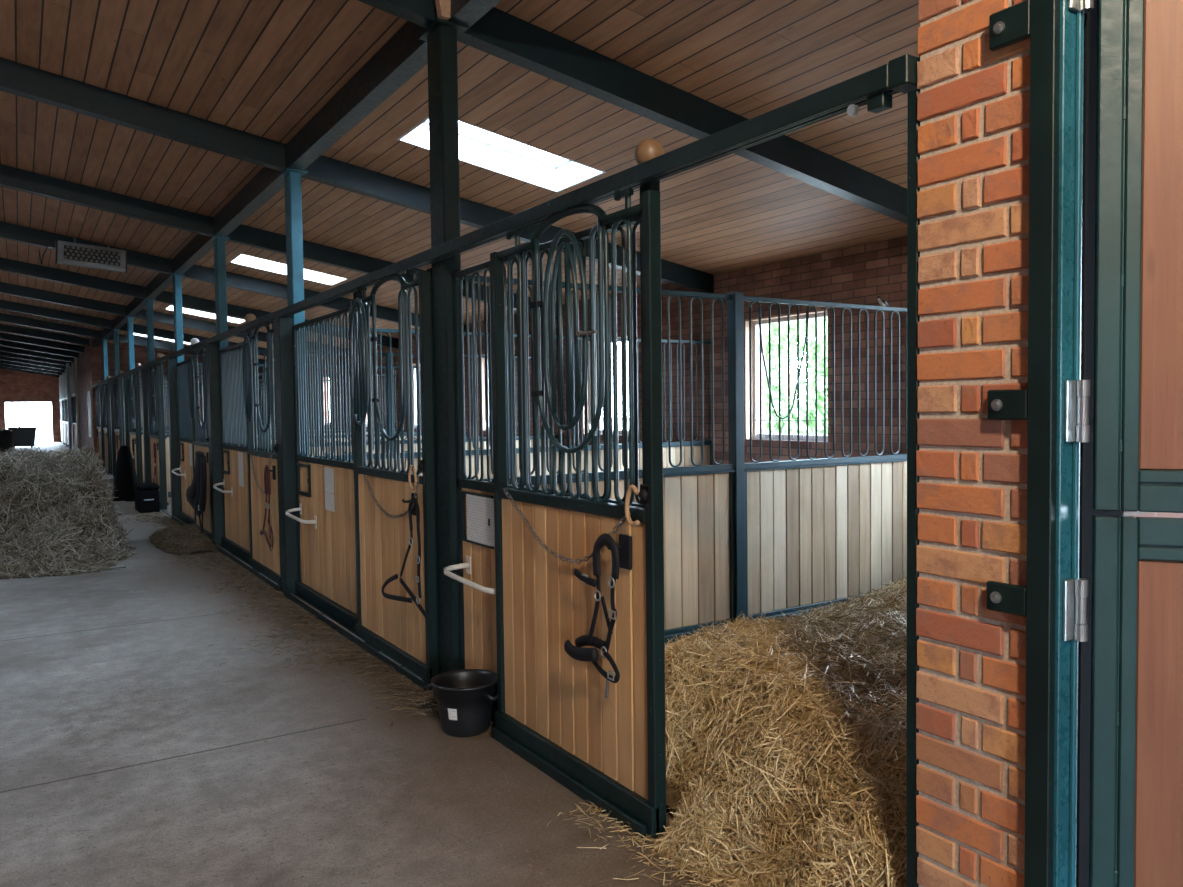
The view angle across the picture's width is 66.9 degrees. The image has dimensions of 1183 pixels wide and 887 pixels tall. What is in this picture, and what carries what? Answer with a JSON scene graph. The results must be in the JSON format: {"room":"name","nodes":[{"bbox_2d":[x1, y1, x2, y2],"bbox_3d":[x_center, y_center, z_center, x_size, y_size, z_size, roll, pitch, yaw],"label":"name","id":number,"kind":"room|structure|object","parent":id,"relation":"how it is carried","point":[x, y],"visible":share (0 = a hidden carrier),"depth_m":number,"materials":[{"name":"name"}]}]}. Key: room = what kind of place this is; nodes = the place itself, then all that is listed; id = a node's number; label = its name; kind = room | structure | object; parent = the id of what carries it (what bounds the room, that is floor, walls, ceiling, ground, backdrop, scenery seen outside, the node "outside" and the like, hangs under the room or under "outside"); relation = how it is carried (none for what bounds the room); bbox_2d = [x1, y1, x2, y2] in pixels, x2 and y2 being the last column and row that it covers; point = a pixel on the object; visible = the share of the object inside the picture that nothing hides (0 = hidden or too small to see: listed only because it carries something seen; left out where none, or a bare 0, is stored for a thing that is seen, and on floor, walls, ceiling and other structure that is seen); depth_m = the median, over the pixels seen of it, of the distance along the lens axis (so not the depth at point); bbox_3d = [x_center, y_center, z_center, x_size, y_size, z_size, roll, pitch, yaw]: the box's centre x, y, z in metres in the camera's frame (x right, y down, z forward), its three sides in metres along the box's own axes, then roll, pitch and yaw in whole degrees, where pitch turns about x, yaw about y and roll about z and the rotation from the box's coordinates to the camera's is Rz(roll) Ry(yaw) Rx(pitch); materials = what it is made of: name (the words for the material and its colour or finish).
{"room":"horse stable","nodes":[
{"label":"horse stable","id":0,"kind":"room"},
{"bbox_2d":[0,369,61,441],"bbox_3d":[-29.337,-2.385,49.023,9.400,4.600,0.300,-2,3,-33],"label":"wall","id":1,"kind":"structure","parent":0,"point":[15,386],"depth_m":48.26,"materials":[{"name":"brick"}]},
{"bbox_2d":[90,339,203,458],"bbox_3d":[-12.740,-1.278,27.558,4.570,3.680,0.250,-2,3,-33],"label":"wall","id":2,"kind":"structure","parent":0,"point":[96,353],"depth_m":26.48,"materials":[{"name":"brick"}]},
{"bbox_2d":[0,442,730,886],"bbox_3d":[-12.332,0.816,22.596,9.850,0.120,63.300,-2,3,-33],"label":"floor","id":3,"kind":"structure","parent":0,"point":[130,756],"depth_m":3.80,"materials":[{"name":"concrete"}]},
{"bbox_2d":[0,429,13,451],"bbox_3d":[-24.133,-0.127,36.810,0.680,0.930,0.680,-2,3,-33],"label":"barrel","id":4,"kind":"object","parent":3,"relation":"on","point":[6,436],"visible":0.88,"depth_m":36.61,"materials":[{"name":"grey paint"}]},
{"bbox_2d":[7,422,36,447],"bbox_3d":[-25.667,-0.380,40.410,1.100,1.187,1.670,-2,3,-33],"label":"cart","id":5,"kind":"object","parent":3,"relation":"on","point":[23,436],"visible":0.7,"depth_m":40.09,"materials":[{"name":"grey paint"}]},
{"bbox_2d":[66,363,72,450],"bbox_3d":[-21.492,-1.500,36.881,0.115,3.600,0.150,-2,3,-33],"label":"post","id":6,"kind":"object","parent":3,"relation":"on","point":[67,364],"visible":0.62,"depth_m":36.81,"materials":[{"name":"metal"}]},
{"bbox_2d":[0,445,139,579],"bbox_3d":[-6.904,0.628,9.736,3.511,1.167,5.000,-2,3,-33],"label":"pile","id":7,"kind":"object","parent":3,"relation":"on","point":[57,514],"visible":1,"depth_m":9.21,"materials":[{"name":"beige plant"}]},
{"bbox_2d":[71,364,79,450],"bbox_3d":[-19.992,-1.358,34.728,0.080,3.450,3.300,-2,3,-33],"label":"stall","id":8,"kind":"object","parent":3,"relation":"on","point":[73,365],"visible":0.59,"depth_m":35.05,"materials":[{"name":"brown wood"}]},
{"bbox_2d":[74,357,79,450],"bbox_3d":[-18.718,-1.364,32.609,0.069,3.600,0.140,-2,3,-33],"label":"post","id":9,"kind":"object","parent":3,"relation":"on","point":[75,359],"visible":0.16,"depth_m":32.55,"materials":[{"name":"metal"}]},
{"bbox_2d":[77,346,93,453],"bbox_3d":[-16.575,-1.270,29.571,0.270,3.600,7.270,-2,3,-33],"label":"wall pier","id":10,"kind":"object","parent":3,"relation":"on","point":[84,360],"visible":0.36,"depth_m":29.40,"materials":[{"name":"brick"}]},
{"bbox_2d":[109,381,115,476],"bbox_3d":[-11.124,-0.324,20.874,0.108,2.265,0.160,-2,3,-33],"label":"post","id":11,"kind":"object","parent":3,"relation":"on","point":[110,382],"visible":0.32,"depth_m":20.79,"materials":[{"name":"metal"}]},
{"bbox_2d":[112,329,120,382],"bbox_3d":[-11.039,-0.925,20.910,0.170,3.460,0.260,-2,3,-33],"label":"column","id":12,"kind":"structure","parent":3,"relation":"on","point":[115,331],"depth_m":20.78,"materials":[{"name":"metal"}]},
{"bbox_2d":[113,445,138,501],"bbox_3d":[-8.051,0.509,15.508,0.469,0.950,0.893,-2,3,-33],"label":"rug","id":13,"kind":"object","parent":3,"relation":"on","point":[125,476],"visible":0.85,"depth_m":15.28,"materials":[{"name":"fabric"}]},
{"bbox_2d":[123,376,129,447],"bbox_3d":[-9.402,-0.238,18.179,0.108,2.265,0.160,-2,3,-33],"label":"post","id":14,"kind":"object","parent":3,"relation":"on","point":[125,386],"visible":0.42,"depth_m":18.09,"materials":[{"name":"metal"}]},
{"bbox_2d":[125,316,135,377],"bbox_3d":[-9.316,-0.839,18.214,0.170,3.460,0.260,-2,3,-33],"label":"column","id":15,"kind":"structure","parent":3,"relation":"on","point":[130,331],"depth_m":18.09,"materials":[{"name":"teal metal"}]},
{"bbox_2d":[132,363,143,482],"bbox_3d":[-8.823,-0.299,17.373,0.104,2.435,1.778,-2,3,-31],"label":"panel","id":16,"kind":"object","parent":3,"relation":"on","point":[136,364],"visible":0.29,"depth_m":16.63,"materials":[{"name":"green paint"}]},
{"bbox_2d":[141,369,150,482],"bbox_3d":[-7.680,-0.153,15.483,0.108,2.265,0.160,-2,3,-33],"label":"post","id":17,"kind":"object","parent":3,"relation":"on","point":[143,371],"visible":0.52,"depth_m":15.41,"materials":[{"name":"metal"}]},
{"bbox_2d":[133,482,159,512],"bbox_3d":[-6.814,0.830,13.735,0.315,0.420,0.610,-2,3,-33],"label":"storage chest","id":18,"kind":"object","parent":3,"relation":"on","point":[147,495],"visible":0.99,"depth_m":13.52,"materials":[{"name":"plastic"}]},
{"bbox_2d":[143,298,155,370],"bbox_3d":[-7.594,-0.753,15.519,0.170,3.460,0.260,-2,3,-33],"label":"column","id":19,"kind":"structure","parent":3,"relation":"on","point":[149,302],"depth_m":15.40,"materials":[{"name":"metal"}]},
{"bbox_2d":[154,353,168,508],"bbox_3d":[-7.100,-0.213,14.678,0.104,2.435,1.778,-2,3,-31],"label":"panel","id":20,"kind":"object","parent":3,"relation":"on","point":[159,355],"visible":0.29,"depth_m":13.94,"materials":[{"name":"green paint"}]},
{"bbox_2d":[167,359,180,517],"bbox_3d":[-5.957,-0.067,12.787,0.108,2.265,0.160,-2,3,-33],"label":"post","id":21,"kind":"object","parent":3,"relation":"on","point":[171,363],"visible":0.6,"depth_m":12.72,"materials":[{"name":"teal metal"}]},
{"bbox_2d":[170,274,184,362],"bbox_3d":[-5.872,-0.667,12.823,0.170,3.460,0.260,-2,3,-33],"label":"column","id":22,"kind":"structure","parent":3,"relation":"on","point":[177,278],"depth_m":12.70,"materials":[{"name":"teal metal"}]},
{"bbox_2d":[147,524,218,555],"bbox_3d":[-4.991,1.041,10.518,0.827,0.232,2.663,-2,3,-33],"label":"hay","id":23,"kind":"object","parent":3,"relation":"on","point":[185,539],"visible":0.98,"depth_m":10.03},
{"bbox_2d":[176,338,198,518],"bbox_3d":[-5.378,-0.127,11.982,0.104,2.435,1.778,-2,3,-31],"label":"panel","id":24,"kind":"object","parent":3,"relation":"on","point":[183,409],"visible":0.63,"depth_m":12.32,"materials":[{"name":"green paint"}]},
{"bbox_2d":[206,344,223,545],"bbox_3d":[-4.235,0.019,10.092,0.108,2.265,0.160,-2,3,-33],"label":"post","id":25,"kind":"object","parent":3,"relation":"on","point":[211,349],"visible":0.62,"depth_m":10.03,"materials":[{"name":"metal"}]},
{"bbox_2d":[210,236,229,351],"bbox_3d":[-4.149,-0.582,10.128,0.170,3.460,0.260,-2,3,-33],"label":"column","id":26,"kind":"structure","parent":3,"relation":"on","point":[219,241],"depth_m":10.01,"materials":[{"name":"teal metal"}]},
{"bbox_2d":[218,314,255,551],"bbox_3d":[-3.655,-0.041,9.287,0.104,2.435,1.778,-2,3,-31],"label":"panel","id":27,"kind":"object","parent":3,"relation":"on","point":[232,409],"visible":0.77,"depth_m":9.49,"materials":[{"name":"green paint"}]},
{"bbox_2d":[213,537,281,590],"bbox_3d":[-3.377,1.141,8.774,0.122,0.105,3.015,-2,3,-33],"label":"rail","id":28,"kind":"object","parent":3,"relation":"on","point":[230,549],"visible":0.86,"depth_m":9.05,"materials":[{"name":"black metal"}]},
{"bbox_2d":[119,511,438,725],"bbox_3d":[-3.950,1.177,8.735,0.884,0.046,10.865,-2,3,-33],"label":"hay","id":29,"kind":"object","parent":3,"relation":"on","point":[404,682],"visible":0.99,"depth_m":5.87},
{"bbox_2d":[163,372,397,496],"bbox_3d":[-5.693,-0.210,16.739,4.390,2.230,0.090,-2,3,-33],"label":"wall","id":30,"kind":"structure","parent":3,"relation":"on","point":[165,373],"depth_m":16.51,"materials":[{"name":"blue paint"}]},
{"bbox_2d":[274,317,298,593],"bbox_3d":[-2.513,0.105,7.396,0.108,2.265,0.160,-2,3,-33],"label":"post","id":31,"kind":"object","parent":3,"relation":"on","point":[286,459],"visible":0.8,"depth_m":7.33,"materials":[{"name":"green metal"}]},
{"bbox_2d":[279,168,307,455],"bbox_3d":[-2.427,-0.496,7.432,0.170,3.460,0.260,-2,3,-33],"label":"column","id":32,"kind":"structure","parent":3,"relation":"on","point":[292,177],"depth_m":7.32,"materials":[{"name":"teal metal"}]},
{"bbox_2d":[292,291,366,615],"bbox_3d":[-1.951,0.102,6.592,0.079,2.320,1.760,-2,3,-33],"label":"panel","id":33,"kind":"object","parent":3,"relation":"on","point":[326,553],"visible":0.8,"depth_m":6.68,"materials":[{"name":"green paint"}]},
{"bbox_2d":[324,467,333,493],"bbox_3d":[-1.926,0.270,6.572,0.004,0.185,0.230,-2,3,-33],"label":"paper notice","id":34,"kind":"object","parent":33,"relation":"attached to","point":[328,472],"visible":1,"depth_m":6.56,"materials":[{"name":"white paper"}]},
{"bbox_2d":[198,363,466,443],"bbox_3d":[-3.971,-0.125,14.043,4.390,2.230,0.090,-2,3,-33],"label":"wall","id":35,"kind":"structure","parent":3,"relation":"on","point":[199,364],"depth_m":14.38,"materials":[{"name":"blue paint"}]},
{"bbox_2d":[283,581,432,689],"bbox_3d":[-1.654,1.227,6.078,0.122,0.105,3.015,-2,3,-33],"label":"rail","id":36,"kind":"object","parent":3,"relation":"on","point":[339,615],"visible":0.88,"depth_m":6.26,"materials":[{"name":"black metal"}]},
{"bbox_2d":[241,350,563,455],"bbox_3d":[-2.248,-0.039,11.348,4.390,2.230,0.090,-2,3,-33],"label":"wall","id":37,"kind":"structure","parent":3,"relation":"on","point":[386,354],"depth_m":11.14,"materials":[{"name":"blue paint"}]},
{"bbox_2d":[427,268,439,673],"bbox_3d":[-0.833,0.194,4.819,0.047,2.250,0.054,-2,3,-33],"label":"post","id":38,"kind":"object","parent":3,"relation":"on","point":[429,269],"visible":0.26,"depth_m":4.78,"materials":[{"name":"metal"}]},
{"bbox_2d":[418,18,468,672],"bbox_3d":[-0.747,-0.409,4.710,0.170,3.460,0.260,-2,3,-33],"label":"column","id":39,"kind":"structure","parent":3,"relation":"on","point":[441,36],"depth_m":4.63,"materials":[{"name":"metal"}]},
{"bbox_2d":[435,0,450,19],"bbox_3d":[-0.746,-2.231,4.480,0.100,0.200,0.070,-2,3,-33],"label":"wooden block","id":40,"kind":"object","parent":39,"relation":"on","point":[443,7],"visible":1,"depth_m":4.47,"materials":[{"name":"brown wood"}]},
{"bbox_2d":[91,54,919,387],"bbox_3d":[-6.894,-1.258,14.140,0.060,0.099,28.490,-2,3,-33],"label":"door track","id":41,"kind":"object","parent":39,"relation":"attached to","point":[875,88],"visible":0.94,"depth_m":2.88,"materials":[{"name":"black metal"}]},
{"bbox_2d":[96,385,101,460],"bbox_3d":[-13.267,-0.441,24.125,0.111,2.270,1.210,-2,3,-33],"label":"door","id":42,"kind":"structure","parent":41,"relation":"hanging from","point":[97,388],"depth_m":24.29,"materials":[{"name":"green paint"}]},
{"bbox_2d":[102,383,110,474],"bbox_3d":[-12.180,-0.387,22.424,0.111,2.270,1.210,-2,3,-33],"label":"door","id":43,"kind":"structure","parent":41,"relation":"hanging from","point":[105,405],"depth_m":22.25,"materials":[{"name":"green paint"}]},
{"bbox_2d":[113,378,122,461],"bbox_3d":[-10.458,-0.301,19.728,0.111,2.270,1.210,-2,3,-33],"label":"door","id":44,"kind":"structure","parent":41,"relation":"hanging from","point":[116,386],"depth_m":19.57,"materials":[{"name":"green paint"}]},
{"bbox_2d":[127,372,139,482],"bbox_3d":[-8.735,-0.216,17.032,0.111,2.270,1.210,-2,3,-33],"label":"door","id":45,"kind":"structure","parent":41,"relation":"hanging from","point":[132,384],"depth_m":16.80,"materials":[{"name":"green paint"}]},
{"bbox_2d":[147,364,163,508],"bbox_3d":[-7.013,-0.130,14.337,0.111,2.270,1.210,-2,3,-33],"label":"door","id":46,"kind":"structure","parent":41,"relation":"hanging from","point":[153,385],"depth_m":14.16,"materials":[{"name":"green paint"}]},
{"bbox_2d":[188,346,211,540],"bbox_3d":[-4.655,-0.013,10.647,0.111,2.270,1.210,-2,3,-33],"label":"door","id":47,"kind":"structure","parent":41,"relation":"hanging from","point":[200,434],"depth_m":10.73,"materials":[{"name":"green paint"}]},
{"bbox_2d":[186,451,206,532],"bbox_3d":[-4.606,0.548,10.441,0.078,0.944,1.203,-2,3,-33],"label":"bundle","id":48,"kind":"object","parent":47,"relation":"hanging from","point":[196,492],"visible":1,"depth_m":10.12,"materials":[{"name":"leather"}]},
{"bbox_2d":[243,321,281,589],"bbox_3d":[-2.933,0.073,7.952,0.111,2.270,1.210,-2,3,-33],"label":"door","id":49,"kind":"structure","parent":41,"relation":"hanging from","point":[267,562],"depth_m":8.08,"materials":[{"name":"green paint"}]},
{"bbox_2d":[260,465,273,550],"bbox_3d":[-2.785,0.547,7.680,0.035,0.735,0.420,-2,3,-33],"label":"halter","id":50,"kind":"object","parent":49,"relation":"hanging from","point":[267,480],"visible":1,"depth_m":7.61,"materials":[{"name":"leather"}]},
{"bbox_2d":[349,268,437,684],"bbox_3d":[-1.211,0.159,5.256,0.111,2.270,1.210,-2,3,-33],"label":"door","id":51,"kind":"structure","parent":41,"relation":"hanging from","point":[399,630],"depth_m":5.17,"materials":[{"name":"green paint"}]},
{"bbox_2d":[381,496,427,618],"bbox_3d":[-1.031,0.599,4.925,0.048,0.638,0.587,-2,3,-37],"label":"halter","id":52,"kind":"object","parent":51,"relation":"hanging from","point":[413,499],"visible":1,"depth_m":4.84,"materials":[{"name":"leather"}]},
{"bbox_2d":[490,188,665,837],"bbox_3d":[-0.123,0.213,3.554,0.111,2.270,1.210,-2,3,-33],"label":"door","id":53,"kind":"structure","parent":41,"relation":"hanging from","point":[553,703],"depth_m":3.45,"materials":[{"name":"green paint"}]},
{"bbox_2d":[503,488,625,563],"bbox_3d":[-0.125,0.337,3.543,0.022,0.256,0.964,-2,3,-33],"label":"chain","id":54,"kind":"object","parent":53,"relation":"hanging from","point":[504,489],"visible":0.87,"depth_m":3.59,"materials":[{"name":"metal"}]},
{"bbox_2d":[564,533,619,697],"bbox_3d":[0.003,0.618,3.273,0.078,0.597,0.327,-2,3,-33],"label":"halter","id":55,"kind":"object","parent":53,"relation":"hanging from","point":[577,652],"visible":1,"depth_m":3.24,"materials":[{"name":"leather"}]},
{"bbox_2d":[625,484,639,526],"bbox_3d":[0.140,0.215,3.105,0.017,0.147,0.079,-2,3,-33],"label":"rope loop","id":56,"kind":"object","parent":53,"relation":"attached to","point":[631,487],"visible":1,"depth_m":3.11,"materials":[{"name":"beige fabric"}]},
{"bbox_2d":[425,669,498,736],"bbox_3d":[-0.590,1.221,4.202,0.316,0.240,0.397,-2,3,-33],"label":"bucket","id":57,"kind":"object","parent":3,"relation":"on","point":[465,698],"visible":0.94,"depth_m":4.10,"materials":[{"name":"plastic"}]},
{"bbox_2d":[309,326,712,478],"bbox_3d":[-0.526,0.047,8.652,4.390,2.230,0.090,-2,3,-33],"label":"wall","id":58,"kind":"structure","parent":3,"relation":"on","point":[675,446],"depth_m":8.93,"materials":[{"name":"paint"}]},
{"bbox_2d":[452,138,663,699],"bbox_3d":[-0.211,0.130,3.895,0.104,2.435,1.778,-2,3,-31],"label":"panel","id":59,"kind":"object","parent":3,"relation":"on","point":[477,609],"visible":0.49,"depth_m":4.33,"materials":[{"name":"green paint"}]},
{"bbox_2d":[444,555,495,593],"bbox_3d":[-0.572,0.633,4.355,0.109,0.118,0.534,-2,3,-33],"label":"bar","id":60,"kind":"object","parent":59,"relation":"attached to","point":[467,565],"visible":0.91,"depth_m":4.45,"materials":[{"name":"white metal"}]},
{"bbox_2d":[466,494,494,546],"bbox_3d":[-0.547,0.373,4.381,0.004,0.230,0.310,-2,3,-33],"label":"paper notice","id":61,"kind":"object","parent":59,"relation":"attached to","point":[479,510],"visible":1,"depth_m":4.37,"materials":[{"name":"white paper"}]},
{"bbox_2d":[491,699,662,841],"bbox_3d":[-0.245,1.297,3.873,0.122,0.105,1.840,-2,3,-33],"label":"rail","id":62,"kind":"object","parent":3,"relation":"on","point":[549,769],"visible":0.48,"depth_m":3.52,"materials":[{"name":"black metal"}]},
{"bbox_2d":[547,800,742,886],"bbox_3d":[0.382,1.368,2.664,0.393,0.039,1.679,-2,3,-33],"label":"straw","id":63,"kind":"object","parent":3,"relation":"on","point":[694,871],"visible":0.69,"depth_m":2.95,"materials":[{"name":"beige plant"}]},
{"bbox_2d":[463,275,906,646],"bbox_3d":[1.175,0.134,5.943,4.440,2.230,0.090,-2,3,-33],"label":"wall","id":64,"kind":"structure","parent":3,"relation":"on","point":[775,537],"depth_m":5.93,"materials":[{"name":"blue paint"}]},
{"bbox_2d":[641,770,905,886],"bbox_3d":[0.473,1.192,2.661,0.332,0.402,0.971,-2,3,-33],"label":"straw","id":65,"kind":"object","parent":3,"relation":"on","point":[708,828],"visible":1,"depth_m":2.75,"materials":[{"name":"beige plant"}]},
{"bbox_2d":[665,572,906,850],"bbox_3d":[1.989,0.972,4.685,4.436,0.629,2.900,-2,3,-33],"label":"bedding","id":66,"kind":"object","parent":3,"relation":"on","point":[804,716],"visible":0.43,"depth_m":3.12,"materials":[{"name":"beige plant"}]},
{"bbox_2d":[906,89,919,886],"bbox_3d":[0.802,0.274,2.213,0.037,2.255,0.032,-2,3,-33],"label":"post","id":67,"kind":"object","parent":3,"relation":"on","point":[913,286],"visible":0.69,"depth_m":2.19,"materials":[{"name":"green paint"}]},
{"bbox_2d":[916,0,1029,886],"bbox_3d":[0.979,-0.425,2.077,0.250,3.660,0.352,-2,3,-33],"label":"brick pillar","id":68,"kind":"structure","parent":3,"relation":"on","point":[973,100],"depth_m":2.05,"materials":[{"name":"brick"}]},
{"bbox_3d":[-26.540,-1.696,45.170,0.170,3.460,0.260,-2,3,-33],"label":"column","id":69,"kind":"structure","parent":3,"relation":"on","visible":0},
{"bbox_2d":[60,0,500,375],"bbox_3d":[-12.110,-2.799,22.445,0.125,0.200,63.000,-2,3,-33],"label":"roof beam","id":70,"kind":"structure","parent":69,"relation":"on","point":[403,55],"depth_m":6.29,"materials":[{"name":"black metal"}]},
{"bbox_2d":[0,0,919,366],"bbox_3d":[-12.380,-2.953,22.446,9.850,1.655,63.300,-2,3,-33],"label":"ceiling","id":71,"kind":"structure","parent":0,"point":[263,68],"depth_m":6.33,"materials":[{"name":"brown wood"}]},
{"bbox_2d":[38,238,126,272],"bbox_3d":[-6.770,-2.516,11.913,1.055,0.434,0.329,-2,2,-23],"label":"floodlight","id":72,"kind":"object","parent":71,"relation":"hanging from","point":[67,253],"visible":1,"depth_m":11.91,"materials":[{"name":"metal"}]},
{"bbox_2d":[165,305,244,323],"bbox_3d":[-7.685,-2.687,17.863,1.420,0.478,0.750,-2,3,-33],"label":"window","id":73,"kind":"structure","parent":71,"relation":"attached to","point":[170,307],"depth_m":18.15,"materials":[{"name":"white glass"}]},
{"bbox_2d":[229,254,346,285],"bbox_3d":[-4.186,-2.513,12.387,1.420,0.478,0.750,-2,3,-33],"label":"window","id":74,"kind":"structure","parent":71,"relation":"attached to","point":[242,259],"depth_m":12.63,"materials":[{"name":"white glass"}]},
{"bbox_2d":[397,116,605,192],"bbox_3d":[-0.688,-2.339,6.912,1.420,0.478,0.750,-2,3,-33],"label":"skylight","id":75,"kind":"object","parent":71,"relation":"attached to","point":[476,149],"depth_m":7.29,"materials":[{"name":"white glass"}]},
{"bbox_2d":[256,236,906,464],"bbox_3d":[-8.286,-0.870,25.128,0.300,2.946,63.300,-2,3,-33],"label":"wall","id":76,"kind":"structure","parent":0,"point":[859,274],"depth_m":8.77,"materials":[{"name":"brick"}]},
{"bbox_2d":[479,354,488,429],"bbox_3d":[-1.471,-0.828,14.312,0.163,1.250,1.140,-2,3,-33],"label":"window","id":77,"kind":"structure","parent":76,"relation":"in","point":[483,359],"depth_m":14.77,"materials":[{"name":"white paint"}]},
{"bbox_2d":[582,335,628,434],"bbox_3d":[0.251,-0.742,11.617,0.163,1.250,1.140,-2,3,-33],"label":"window","id":78,"kind":"structure","parent":76,"relation":"in","point":[601,430],"depth_m":12.05,"materials":[{"name":"white paint"}]},
{"bbox_2d":[744,308,827,441],"bbox_3d":[1.974,-0.656,8.921,0.163,1.250,1.140,-2,3,-33],"label":"window","id":79,"kind":"structure","parent":76,"relation":"in","point":[820,313],"depth_m":9.35,"materials":[{"name":"white paint"}]},
{"bbox_2d":[1124,511,1182,517],"bbox_3d":[2.919,-0.119,3.315,4.310,2.900,0.250,-2,3,-33],"label":"wall","id":80,"kind":"structure","parent":0,"point":[1126,513],"depth_m":2.19,"materials":[{"name":"brick"}]},
{"bbox_2d":[986,0,1123,886],"bbox_3d":[1.028,-0.192,1.982,0.285,3.200,0.167,-2,3,-33],"label":"door frame","id":81,"kind":"structure","parent":80,"relation":"attached to","point":[1063,41],"depth_m":1.89,"materials":[{"name":"green paint"}]},
{"bbox_2d":[1063,515,1182,886],"bbox_3d":[1.537,0.774,1.716,1.140,1.238,0.059,0,2,22],"label":"door","id":82,"kind":"structure","parent":80,"relation":"in","point":[1136,828],"depth_m":1.86,"materials":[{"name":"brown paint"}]},
{"bbox_2d":[1064,0,1182,512],"bbox_3d":[1.520,-0.597,1.661,1.140,1.478,0.059,0,2,22],"label":"door","id":83,"kind":"structure","parent":80,"relation":"in","point":[1138,416],"depth_m":1.83,"materials":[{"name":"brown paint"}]},
{"bbox_3d":[-16.470,-1.324,19.884,0.300,4.477,63.300,-2,3,-33],"label":"wall","id":84,"kind":"structure","parent":0,"visible":0},
{"bbox_2d":[0,360,64,372],"bbox_3d":[-25.064,-3.471,42.258,9.400,1.750,0.110,-2,3,-33],"label":"rafter","id":85,"kind":"object","parent":84,"relation":"attached to","point":[1,361],"visible":0.33,"depth_m":41.62,"materials":[{"name":"teal paint"}]},
{"bbox_2d":[0,356,65,369],"bbox_3d":[-23.342,-3.385,39.562,9.400,1.750,0.110,-2,3,-33],"label":"rafter","id":86,"kind":"object","parent":84,"relation":"attached to","point":[1,357],"visible":0.33,"depth_m":38.90,"materials":[{"name":"teal paint"}]},
{"bbox_2d":[0,351,70,365],"bbox_3d":[-21.619,-3.300,36.867,9.400,1.750,0.110,-2,3,-33],"label":"rafter","id":87,"kind":"object","parent":84,"relation":"attached to","point":[7,354],"visible":0.33,"depth_m":36.21,"materials":[{"name":"teal paint"}]},
{"bbox_2d":[0,346,73,361],"bbox_3d":[-19.897,-3.214,34.171,9.400,1.750,0.110,-2,3,-33],"label":"rafter","id":88,"kind":"object","parent":84,"relation":"attached to","point":[2,348],"visible":0.33,"depth_m":33.55,"materials":[{"name":"teal paint"}]},
{"bbox_2d":[0,340,79,357],"bbox_3d":[-18.175,-3.128,31.475,9.400,1.750,0.110,-2,3,-33],"label":"rafter","id":89,"kind":"object","parent":84,"relation":"attached to","point":[12,344],"visible":0.44,"depth_m":30.87,"materials":[{"name":"teal paint"}]},
{"bbox_2d":[0,332,84,352],"bbox_3d":[-16.453,-3.042,28.780,9.400,1.750,0.110,-2,3,-33],"label":"rafter","id":90,"kind":"object","parent":84,"relation":"attached to","point":[4,336],"visible":0.44,"depth_m":28.17,"materials":[{"name":"teal paint"}]},
{"bbox_2d":[0,324,89,345],"bbox_3d":[-16.673,-3.262,24.833,4.800,0.991,0.110,-2,3,-33],"label":"rafter","id":91,"kind":"object","parent":84,"relation":"attached to","point":[4,328],"visible":1,"depth_m":25.48,"materials":[{"name":"teal paint"}]},
{"bbox_2d":[0,300,273,357],"bbox_3d":[-11.286,-2.785,20.693,9.400,1.750,0.110,-2,3,-33],"label":"rafter","id":92,"kind":"object","parent":84,"relation":"attached to","point":[4,305],"visible":0.44,"depth_m":20.45,"materials":[{"name":"teal paint"}]},
{"bbox_2d":[0,313,273,366],"bbox_3d":[-13.008,-2.871,23.389,9.400,1.750,0.110,-2,3,-33],"label":"rafter","id":93,"kind":"object","parent":84,"relation":"attached to","point":[6,318],"visible":0.44,"depth_m":23.13,"materials":[{"name":"teal paint"}]},
{"bbox_2d":[0,282,346,355],"bbox_3d":[-9.563,-2.700,17.997,9.400,1.750,0.110,-2,3,-33],"label":"rafter","id":94,"kind":"object","parent":84,"relation":"attached to","point":[5,288],"visible":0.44,"depth_m":17.82,"materials":[{"name":"teal paint"}]},
{"bbox_2d":[0,257,397,348],"bbox_3d":[-7.841,-2.614,15.302,9.400,1.750,0.110,-2,3,-33],"label":"rafter","id":95,"kind":"object","parent":84,"relation":"attached to","point":[7,265],"visible":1,"depth_m":15.14,"materials":[{"name":"teal paint"}]},
{"bbox_2d":[0,221,465,336],"bbox_3d":[-6.118,-2.528,12.606,9.400,1.750,0.110,-2,3,-33],"label":"rafter","id":96,"kind":"object","parent":84,"relation":"attached to","point":[8,231],"visible":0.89,"depth_m":12.83,"materials":[{"name":"teal paint"}]},
{"bbox_2d":[0,164,562,319],"bbox_3d":[-4.396,-2.442,9.911,9.400,1.750,0.110,-2,3,-33],"label":"rafter","id":97,"kind":"object","parent":84,"relation":"attached to","point":[14,178],"visible":0.67,"depth_m":9.74,"materials":[{"name":"teal paint"}]},
{"bbox_2d":[0,57,713,292],"bbox_3d":[-2.674,-2.357,7.215,9.400,1.750,0.110,-2,3,-33],"label":"rafter","id":98,"kind":"object","parent":84,"relation":"attached to","point":[16,78],"visible":0.78,"depth_m":7.09,"materials":[{"name":"teal paint"}]},
{"bbox_2d":[358,0,906,223],"bbox_3d":[-0.951,-2.271,4.519,9.400,1.750,0.110,-2,3,-33],"label":"rafter","id":99,"kind":"object","parent":84,"relation":"attached to","point":[498,33],"visible":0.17,"depth_m":5.27,"materials":[{"name":"teal paint"}]},
{"label":"outside","id":100,"kind":"structure","parent":0,"visible":0},
{"bbox_2d":[6,418,628,441],"bbox_3d":[-13.082,0.246,39.134,140.000,0.001,200.000,-2,3,-33],"label":"ground","id":101,"kind":"structure","parent":100,"point":[43,434],"depth_m":77.94,"materials":[{"name":"white"}]},
{"bbox_2d":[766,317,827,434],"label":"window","id":102,"kind":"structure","parent":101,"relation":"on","point":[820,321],"depth_m":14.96,"materials":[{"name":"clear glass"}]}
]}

